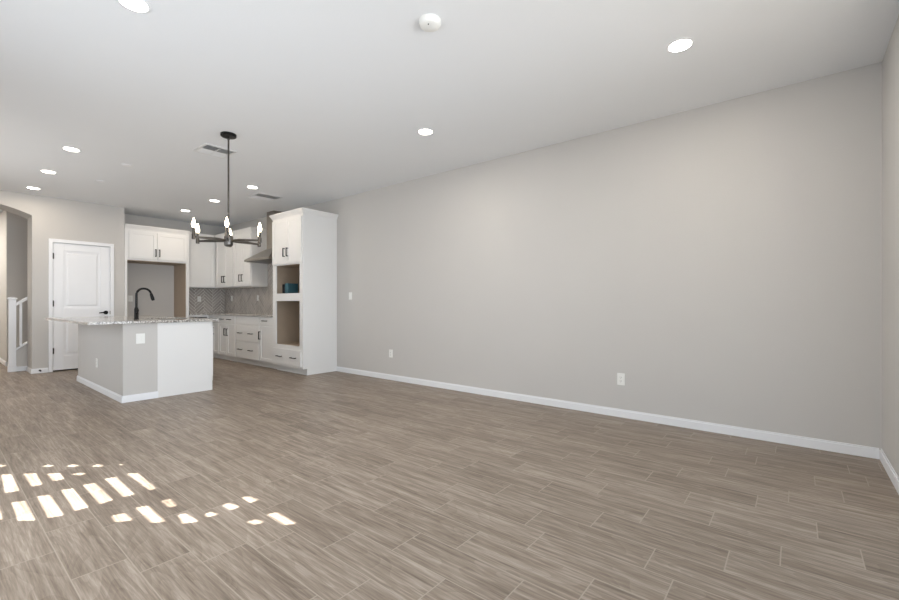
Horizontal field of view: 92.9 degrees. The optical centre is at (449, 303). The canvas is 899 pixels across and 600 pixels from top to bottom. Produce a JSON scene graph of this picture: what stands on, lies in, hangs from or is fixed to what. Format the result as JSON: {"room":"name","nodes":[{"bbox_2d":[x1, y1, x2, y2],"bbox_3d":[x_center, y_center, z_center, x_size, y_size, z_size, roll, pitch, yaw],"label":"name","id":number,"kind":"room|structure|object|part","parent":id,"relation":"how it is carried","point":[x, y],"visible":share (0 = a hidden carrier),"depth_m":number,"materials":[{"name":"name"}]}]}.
{"room":"empty living room","nodes":[
{"label":"empty living room","id":0,"kind":"room"},
{"bbox_2d":[0,210,26,361],"bbox_3d":[-8.226,-0.307,8.143,3.564,2.835,6.300,0,0,39],"label":"wall","id":1,"kind":"structure","parent":0,"point":[13,227],"depth_m":7.73,"materials":[{"name":"beige paint"}]},
{"bbox_2d":[0,358,26,370],"bbox_3d":[-9.201,1.071,7.003,3.284,0.078,3.100,0,0,39],"label":"baseboard","id":2,"kind":"structure","parent":1,"relation":"attached to","point":[19,368],"depth_m":7.08,"materials":[{"name":"white paint"}]},
{"bbox_2d":[16,344,26,366],"bbox_3d":[-6.964,0.741,7.234,0.070,0.739,0.525,0,0,39],"label":"wall","id":3,"kind":"structure","parent":0,"point":[21,353],"depth_m":7.06,"materials":[{"name":"beige paint"}]},
{"bbox_2d":[0,190,124,371],"bbox_3d":[-7.002,-0.307,6.764,0.624,2.835,2.898,0,0,39],"label":"wall","id":4,"kind":"structure","parent":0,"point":[47,217],"depth_m":6.93,"materials":[{"name":"beige paint"}]},
{"bbox_2d":[26,366,47,373],"bbox_3d":[-6.885,1.071,6.774,0.484,0.078,2.733,0,0,39],"label":"baseboard","id":5,"kind":"structure","parent":4,"relation":"attached to","point":[28,369],"depth_m":6.84,"materials":[{"name":"white paint"}]},
{"bbox_2d":[49,238,113,371],"bbox_3d":[-6.244,0.028,7.267,0.200,2.165,0.851,0,0,39],"label":"door","id":6,"kind":"structure","parent":4,"relation":"attached to","point":[81,273],"depth_m":7.16,"materials":[{"name":"white paint"}]},
{"bbox_2d":[125,214,224,316],"bbox_3d":[-6.043,-0.307,8.562,0.150,2.835,3.220,0,0,39],"label":"wall","id":7,"kind":"structure","parent":0,"point":[159,279],"depth_m":8.59,"materials":[{"name":"beige paint"}]},
{"bbox_2d":[128,295,132,301],"bbox_3d":[-6.173,-0.100,8.275,0.009,0.116,0.072,0,0,39],"label":"wall outlet","id":8,"kind":"object","parent":7,"relation":"attached to","point":[130,298],"visible":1,"depth_m":8.27,"materials":[{"name":"white plastic"}]},
{"bbox_2d":[189,288,224,312],"bbox_3d":[-5.364,-0.069,9.275,0.007,0.528,0.958,0,0,39],"label":"backsplash","id":9,"kind":"structure","parent":7,"relation":"attached to","point":[212,300],"depth_m":9.34,"materials":[{"name":"grey tile"}]},
{"bbox_2d":[189,232,228,288],"bbox_3d":[-5.222,-0.899,9.159,0.372,1.132,0.957,0,0,39],"label":"upper cabinet","id":10,"kind":"object","parent":7,"relation":"attached to","point":[202,256],"visible":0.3,"depth_m":8.97,"materials":[{"name":"white paint"}]},
{"bbox_3d":[-5.329,-1.426,9.004,0.343,0.078,0.580,0,0,39],"label":"crown moulding","id":11,"kind":"part","parent":10,"relation":"part of","materials":[{"name":"white paint"}]},
{"bbox_3d":[-5.210,-0.850,8.930,0.020,1.004,0.579,0,0,39],"label":"door","id":12,"kind":"part","parent":10,"relation":"part of","materials":[{"name":"white paint"}]},
{"bbox_2d":[0,357,898,599],"bbox_3d":[-4.185,1.110,4.940,13.677,0.001,6.210,0,0,39],"label":"floor","id":13,"kind":"structure","parent":0,"point":[265,483],"depth_m":2.36,"materials":[{"name":"brown wood"}]},
{"bbox_2d":[7,297,26,371],"bbox_3d":[-6.994,0.357,7.181,0.116,1.506,0.608,0,0,39],"label":"stair railing","id":14,"kind":"object","parent":13,"relation":"on","point":[11,367],"visible":0.74,"depth_m":6.97,"materials":[{"name":"white paint"}]},
{"bbox_3d":[-7.149,0.499,6.990,0.116,1.222,0.116,0,0,39],"label":"newel post","id":15,"kind":"part","parent":14,"relation":"part of","materials":[{"name":"white paint"}]},
{"bbox_3d":[-6.963,-0.179,7.219,0.055,0.435,0.510,0,0,39],"label":"handrail","id":16,"kind":"part","parent":14,"relation":"part of","materials":[{"name":"white paint"}]},
{"bbox_2d":[77,321,212,402],"bbox_3d":[-4.185,0.668,5.851,2.198,0.884,1.020,0,0,39],"label":"kitchen island","id":17,"kind":"object","parent":13,"relation":"on","point":[175,358],"visible":0.89,"depth_m":5.16,"materials":[{"name":"beige paint"}]},
{"bbox_3d":[-4.395,1.071,5.592,2.198,0.078,0.353,0,0,39],"label":"baseboard","id":18,"kind":"part","parent":17,"relation":"part of","materials":[{"name":"white paint"}]},
{"bbox_2d":[45,316,218,324],"bbox_3d":[-4.347,0.211,5.786,2.440,0.030,1.320,0,0,39],"label":"island countertop","id":19,"kind":"structure","parent":17,"relation":"on","point":[104,320],"depth_m":5.30,"materials":[{"name":"stone"}]},
{"bbox_2d":[134,287,154,318],"bbox_3d":[-3.894,-0.006,5.471,0.118,0.403,0.229,0,0,39],"label":"faucet","id":20,"kind":"object","parent":19,"relation":"on","point":[136,310],"visible":0.96,"depth_m":5.42,"materials":[{"name":"black metal"}]},
{"bbox_3d":[-3.922,-0.076,5.486,0.027,0.263,0.185,0,0,39],"label":"spout","id":21,"kind":"part","parent":20,"relation":"part of","materials":[{"name":"black metal"}]},
{"bbox_2d":[136,333,144,343],"bbox_3d":[-3.546,0.400,4.908,0.010,0.116,0.086,0,0,39],"label":"electrical outlet","id":22,"kind":"object","parent":17,"relation":"attached to","point":[140,338],"visible":1,"depth_m":4.91,"materials":[{"name":"white plastic"}]},
{"bbox_3d":[-3.278,0.618,5.708,0.520,0.755,0.020,0,0,39],"label":"door","id":23,"kind":"part","parent":17,"relation":"part of","materials":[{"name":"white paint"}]},
{"bbox_2d":[125,223,189,316],"bbox_3d":[-5.731,-0.164,8.275,0.692,2.548,1.046,0,0,39],"label":"enclosure","id":24,"kind":"object","parent":13,"relation":"on","point":[143,244],"visible":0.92,"depth_m":8.18,"materials":[{"name":"white paint"}]},
{"bbox_3d":[-5.655,-1.077,7.895,0.020,0.499,0.434,0,0,39],"label":"door","id":25,"kind":"part","parent":24,"relation":"part of","materials":[{"name":"white paint"}]},
{"bbox_3d":[-5.737,-1.399,8.280,0.677,0.078,1.046,0,0,39],"label":"crown moulding","id":26,"kind":"part","parent":24,"relation":"part of","materials":[{"name":"white paint"}]},
{"bbox_3d":[-5.355,-1.077,8.266,0.020,0.499,0.509,0,0,39],"label":"door","id":27,"kind":"part","parent":24,"relation":"part of","materials":[{"name":"white paint"}]},
{"bbox_2d":[189,315,208,317],"bbox_3d":[-5.129,0.668,9.079,0.600,0.884,0.950,0,0,39],"label":"base cabinet","id":28,"kind":"object","parent":13,"relation":"on","point":[192,316],"visible":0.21,"depth_m":8.73,"materials":[{"name":"white paint"}]},
{"bbox_2d":[189,312,272,316],"bbox_3d":[-4.111,0.211,8.259,3.231,0.030,0.956,0,0,39],"label":"countertop","id":29,"kind":"structure","parent":28,"relation":"on","point":[217,313],"depth_m":8.35,"materials":[{"name":"stone"}]},
{"bbox_2d":[209,315,223,358],"bbox_3d":[-4.591,0.668,8.847,0.528,0.884,0.646,0,0,39],"label":"base cabinet","id":30,"kind":"object","parent":13,"relation":"on","point":[216,354],"visible":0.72,"depth_m":8.57,"materials":[{"name":"white paint"}]},
{"bbox_3d":[-4.674,0.693,8.560,0.274,0.599,0.020,0,0,39],"label":"door","id":31,"kind":"part","parent":30,"relation":"part of","materials":[{"name":"white paint"}]},
{"bbox_2d":[219,315,239,361],"bbox_3d":[-4.113,0.668,8.460,0.698,0.884,0.646,0,0,39],"label":"base cabinet","id":32,"kind":"object","parent":13,"relation":"on","point":[227,324],"visible":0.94,"depth_m":8.24,"materials":[{"name":"white paint"}]},
{"bbox_3d":[-4.418,0.693,8.352,0.334,0.599,0.020,0,0,39],"label":"door","id":33,"kind":"part","parent":32,"relation":"part of","materials":[{"name":"white paint"}]},
{"bbox_3d":[-4.285,0.307,8.245,0.674,0.129,0.020,0,0,39],"label":"drawer","id":34,"kind":"part","parent":32,"relation":"part of","materials":[{"name":"white paint"}]},
{"bbox_3d":[-4.153,0.693,8.138,0.334,0.599,0.020,0,0,39],"label":"door","id":35,"kind":"part","parent":32,"relation":"part of","materials":[{"name":"white paint"}]},
{"bbox_2d":[235,316,263,366],"bbox_3d":[-3.490,0.668,7.955,0.903,0.884,0.646,0,0,39],"label":"base cabinet","id":36,"kind":"object","parent":13,"relation":"on","point":[247,344],"visible":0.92,"depth_m":7.71,"materials":[{"name":"white paint"}]},
{"bbox_3d":[-3.662,0.848,7.740,0.879,0.289,0.020,0,0,39],"label":"drawer","id":37,"kind":"part","parent":36,"relation":"part of","materials":[{"name":"white paint"}]},
{"bbox_3d":[-3.662,0.537,7.740,0.879,0.289,0.020,0,0,39],"label":"drawer","id":38,"kind":"part","parent":36,"relation":"part of","materials":[{"name":"white paint"}]},
{"bbox_2d":[258,317,276,368],"bbox_3d":[-2.948,0.668,7.516,0.488,0.884,0.646,0,0,39],"label":"base cabinet","id":39,"kind":"object","parent":13,"relation":"on","point":[266,323],"visible":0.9,"depth_m":7.31,"materials":[{"name":"white paint"}]},
{"bbox_3d":[-3.122,0.307,7.303,0.454,0.129,0.020,0,0,39],"label":"drawer","id":40,"kind":"part","parent":39,"relation":"part of","materials":[{"name":"white paint"}]},
{"bbox_3d":[-3.122,0.693,7.303,0.454,0.599,0.020,0,0,39],"label":"door","id":41,"kind":"part","parent":39,"relation":"part of","materials":[{"name":"white paint"}]},
{"bbox_2d":[269,207,338,374],"bbox_3d":[-2.419,-0.177,7.065,0.983,2.575,0.682,0,0,39],"label":"tall cabinet","id":42,"kind":"object","parent":13,"relation":"on","point":[304,240],"visible":1,"depth_m":6.85,"materials":[{"name":"white paint"}]},
{"bbox_3d":[-2.770,-0.997,6.973,0.437,0.711,0.020,0,0,39],"label":"door","id":43,"kind":"part","parent":42,"relation":"part of","materials":[{"name":"white paint"}]},
{"bbox_3d":[-2.609,0.850,6.842,0.836,0.244,0.020,0,0,39],"label":"drawer","id":44,"kind":"part","parent":42,"relation":"part of","materials":[{"name":"white paint"}]},
{"bbox_2d":[285,283,297,292],"bbox_3d":[-2.640,-0.250,7.145,0.097,0.174,0.180,0,0,39],"label":"box","id":45,"kind":"object","parent":42,"relation":"in","point":[289,287],"visible":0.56,"depth_m":7.09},
{"bbox_3d":[-2.434,-0.997,6.700,0.417,0.711,0.020,0,0,39],"label":"door","id":46,"kind":"part","parent":42,"relation":"part of","materials":[{"name":"white paint"}]},
{"bbox_3d":[-2.414,-1.426,7.071,0.983,0.078,0.667,0,0,39],"label":"crown moulding","id":47,"kind":"part","parent":42,"relation":"part of","materials":[{"name":"white paint"}]},
{"bbox_2d":[0,0,898,226],"bbox_3d":[-4.111,-1.785,4.913,13.827,0.120,6.460,0,0,39],"label":"ceiling","id":48,"kind":"structure","parent":0,"point":[322,100],"depth_m":3.28,"materials":[{"name":"paint"}]},
{"bbox_2d":[26,187,40,189],"bbox_3d":[-6.204,-1.722,6.378,0.170,0.006,0.170,0,0,39],"label":"recessed light","id":49,"kind":"object","parent":48,"relation":"in","point":[34,188],"visible":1,"depth_m":6.38,"materials":[{"name":"white paint"}]},
{"bbox_2d":[40,170,56,173],"bbox_3d":[-5.234,-1.722,5.582,0.170,0.006,0.170,0,0,39],"label":"recessed light","id":50,"kind":"object","parent":48,"relation":"in","point":[44,171],"visible":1,"depth_m":5.56,"materials":[{"name":"white paint"}]},
{"bbox_2d":[61,146,80,151],"bbox_3d":[-4.216,-1.722,4.769,0.170,0.006,0.170,0,0,39],"label":"recessed light","id":51,"kind":"object","parent":48,"relation":"in","point":[67,148],"visible":1,"depth_m":4.77,"materials":[{"name":"white paint"}]},
{"bbox_2d":[117,0,151,13],"bbox_3d":[-1.810,-1.722,2.454,0.170,0.006,0.170,0,0,39],"label":"recessed light","id":52,"kind":"object","parent":48,"relation":"in","point":[139,6],"visible":1,"depth_m":2.46,"materials":[{"name":"white paint"}]},
{"bbox_2d":[193,143,236,158],"bbox_3d":[-2.647,-1.718,4.827,0.350,0.014,0.330,0,0,39],"label":"ceiling vent","id":53,"kind":"object","parent":48,"relation":"in","point":[206,148],"visible":0.99,"depth_m":4.81,"materials":[{"name":"metal"}]},
{"bbox_2d":[191,131,261,246],"bbox_3d":[-2.249,-1.152,4.352,0.633,1.144,0.700,0,0,39],"label":"chandelier","id":54,"kind":"object","parent":48,"relation":"hanging from","point":[228,240],"visible":1,"depth_m":4.32,"materials":[{"name":"black metal"}]},
{"bbox_3d":[-2.441,-0.772,4.080,0.035,0.095,0.036,0,0,39],"label":"bulb","id":55,"kind":"part","parent":54,"relation":"part of","materials":[{"name":"white glass"}]},
{"bbox_2d":[192,227,195,238],"bbox_3d":[-2.441,-0.670,4.080,0.033,0.110,0.034,0,0,39],"label":"candle holder","id":56,"kind":"object","parent":54,"relation":"on","point":[193,228],"depth_m":4.07,"materials":[{"name":"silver metal"}]},
{"bbox_3d":[-2.354,-0.642,4.204,0.028,0.028,0.303,0,0,35],"label":"arm","id":57,"kind":"part","parent":54,"relation":"part of","materials":[{"name":"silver metal"}]},
{"bbox_3d":[-2.430,-0.642,4.368,0.303,0.028,0.028,0,0,5],"label":"arm","id":58,"kind":"part","parent":54,"relation":"part of","materials":[{"name":"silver metal"}]},
{"bbox_2d":[225,227,228,238],"bbox_3d":[-2.109,-0.670,4.050,0.033,0.110,0.034,0,0,39],"label":"candle holder","id":59,"kind":"object","parent":54,"relation":"on","point":[226,228],"depth_m":4.04,"materials":[{"name":"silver metal"}]},
{"bbox_3d":[-2.249,-1.180,4.352,0.017,0.980,0.017,0,0,39],"label":"rod","id":60,"kind":"part","parent":54,"relation":"part of","materials":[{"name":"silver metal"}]},
{"bbox_3d":[-2.068,-0.642,4.336,0.303,0.028,0.028,0,0,5],"label":"arm","id":61,"kind":"part","parent":54,"relation":"part of","materials":[{"name":"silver metal"}]},
{"bbox_3d":[-2.145,-0.642,4.500,0.028,0.028,0.303,0,0,35],"label":"arm","id":62,"kind":"part","parent":54,"relation":"part of","materials":[{"name":"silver metal"}]},
{"bbox_2d":[258,232,261,242],"bbox_3d":[-1.917,-0.670,4.322,0.033,0.110,0.034,0,0,39],"label":"candle holder","id":63,"kind":"object","parent":54,"relation":"on","point":[259,235],"depth_m":4.31,"materials":[{"name":"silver metal"}]},
{"bbox_2d":[246,185,258,188],"bbox_3d":[-2.913,-1.722,6.323,0.170,0.006,0.170,0,0,39],"label":"recessed light","id":64,"kind":"object","parent":48,"relation":"in","point":[249,186],"visible":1,"depth_m":6.33,"materials":[{"name":"white paint"}]},
{"bbox_2d":[247,193,282,200],"bbox_3d":[-2.986,-1.718,6.910,0.400,0.014,0.400,0,0,39],"label":"ceiling vent","id":65,"kind":"object","parent":48,"relation":"in","point":[261,196],"visible":1,"depth_m":6.89,"materials":[{"name":"metal"}]},
{"bbox_2d":[417,128,433,134],"bbox_3d":[-0.241,-1.722,4.285,0.170,0.006,0.170,0,0,39],"label":"recessed light","id":66,"kind":"object","parent":48,"relation":"in","point":[423,131],"visible":1,"depth_m":4.27,"materials":[{"name":"white paint"}]},
{"bbox_2d":[419,14,440,31],"bbox_3d":[-0.119,-1.705,2.610,0.136,0.039,0.136,0,0,39],"label":"smoke detector","id":67,"kind":"object","parent":48,"relation":"attached to","point":[427,22],"visible":1,"depth_m":2.58,"materials":[{"name":"white plastic"}]},
{"bbox_2d":[666,37,694,52],"bbox_3d":[1.537,-1.722,2.852,0.170,0.006,0.170,0,0,39],"label":"recessed light","id":68,"kind":"object","parent":48,"relation":"in","point":[681,44],"visible":1,"depth_m":2.85,"materials":[{"name":"white paint"}]},
{"bbox_2d":[229,62,881,449],"bbox_3d":[-0.944,-0.307,6.408,10.787,2.835,0.150,0,0,39],"label":"wall","id":69,"kind":"structure","parent":0,"point":[724,259],"depth_m":3.95,"materials":[{"name":"beige paint"}]},
{"bbox_2d":[214,231,243,288],"bbox_3d":[-4.591,-0.899,9.018,0.843,1.132,0.382,0,0,39],"label":"upper cabinet","id":70,"kind":"object","parent":69,"relation":"attached to","point":[224,255],"visible":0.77,"depth_m":8.89,"materials":[{"name":"white paint"}]},
{"bbox_3d":[-4.838,-0.850,9.034,0.394,1.004,0.020,0,0,39],"label":"door","id":71,"kind":"part","parent":70,"relation":"part of","materials":[{"name":"white paint"}]},
{"bbox_3d":[-4.586,-1.426,9.024,0.843,0.078,0.367,0,0,39],"label":"crown moulding","id":72,"kind":"part","parent":70,"relation":"part of","materials":[{"name":"white paint"}]},
{"bbox_3d":[-4.521,-0.850,8.777,0.409,1.004,0.020,0,0,39],"label":"door","id":73,"kind":"part","parent":70,"relation":"part of","materials":[{"name":"white paint"}]},
{"bbox_2d":[225,287,267,313],"bbox_3d":[-4.326,-0.069,9.045,1.890,0.528,0.007,0,0,39],"label":"backsplash","id":74,"kind":"structure","parent":69,"relation":"attached to","point":[244,299],"depth_m":8.97,"materials":[{"name":"grey tile"}]},
{"bbox_2d":[232,227,267,287],"bbox_3d":[-3.970,-0.899,8.515,0.752,1.132,0.382,0,0,39],"label":"upper cabinet","id":75,"kind":"object","parent":69,"relation":"attached to","point":[246,274],"visible":0.94,"depth_m":8.36,"materials":[{"name":"white paint"}]},
{"bbox_3d":[-4.214,-0.850,8.528,0.329,1.004,0.020,0,0,39],"label":"door","id":76,"kind":"part","parent":75,"relation":"part of","materials":[{"name":"white paint"}]},
{"bbox_3d":[-3.946,-0.850,8.311,0.349,1.004,0.020,0,0,39],"label":"door","id":77,"kind":"part","parent":75,"relation":"part of","materials":[{"name":"white paint"}]},
{"bbox_3d":[-3.965,-1.426,8.521,0.752,0.078,0.367,0,0,39],"label":"crown moulding","id":78,"kind":"part","parent":75,"relation":"part of","materials":[{"name":"white paint"}]},
{"bbox_2d":[244,211,281,263],"bbox_3d":[-3.370,-1.253,7.962,0.914,0.942,0.471,0,0,39],"label":"range hood","id":79,"kind":"object","parent":69,"relation":"attached to","point":[265,257],"visible":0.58,"depth_m":7.96,"materials":[{"name":"metal"}]},
{"bbox_2d":[268,263,272,313],"bbox_3d":[-3.074,-0.332,8.030,1.332,1.056,0.007,0,0,39],"label":"backsplash","id":80,"kind":"structure","parent":69,"relation":"attached to","point":[270,266],"depth_m":8.38,"materials":[{"name":"grey tile"}]},
{"bbox_2d":[389,349,392,357],"bbox_3d":[-0.857,0.727,6.235,0.072,0.116,0.009,0,0,39],"label":"wall outlet","id":81,"kind":"object","parent":69,"relation":"attached to","point":[390,351],"visible":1,"depth_m":6.22,"materials":[{"name":"white plastic"}]},
{"bbox_2d":[336,366,878,458],"bbox_3d":[0.605,1.071,5.047,6.339,0.078,0.014,0,0,39],"label":"baseboard","id":82,"kind":"structure","parent":69,"relation":"attached to","point":[833,446],"depth_m":3.96,"materials":[{"name":"white paint"}]},
{"bbox_2d":[617,373,624,384],"bbox_3d":[1.677,0.738,4.183,0.072,0.116,0.009,0,0,39],"label":"wall outlet","id":83,"kind":"object","parent":69,"relation":"attached to","point":[620,376],"visible":1,"depth_m":4.18,"materials":[{"name":"white plastic"}]},
{"bbox_2d":[882,15,898,476],"bbox_3d":[1.597,-0.307,1.094,0.150,2.835,4.910,0,0,39],"label":"wall","id":84,"kind":"structure","parent":0,"point":[890,62],"depth_m":2.77,"materials":[{"name":"beige paint"}]},
{"bbox_2d":[879,448,898,494],"bbox_3d":[1.580,1.071,1.204,0.014,0.078,4.760,0,0,39],"label":"baseboard","id":85,"kind":"structure","parent":84,"relation":"attached to","point":[891,472],"depth_m":2.72,"materials":[{"name":"white paint"}]}
]}

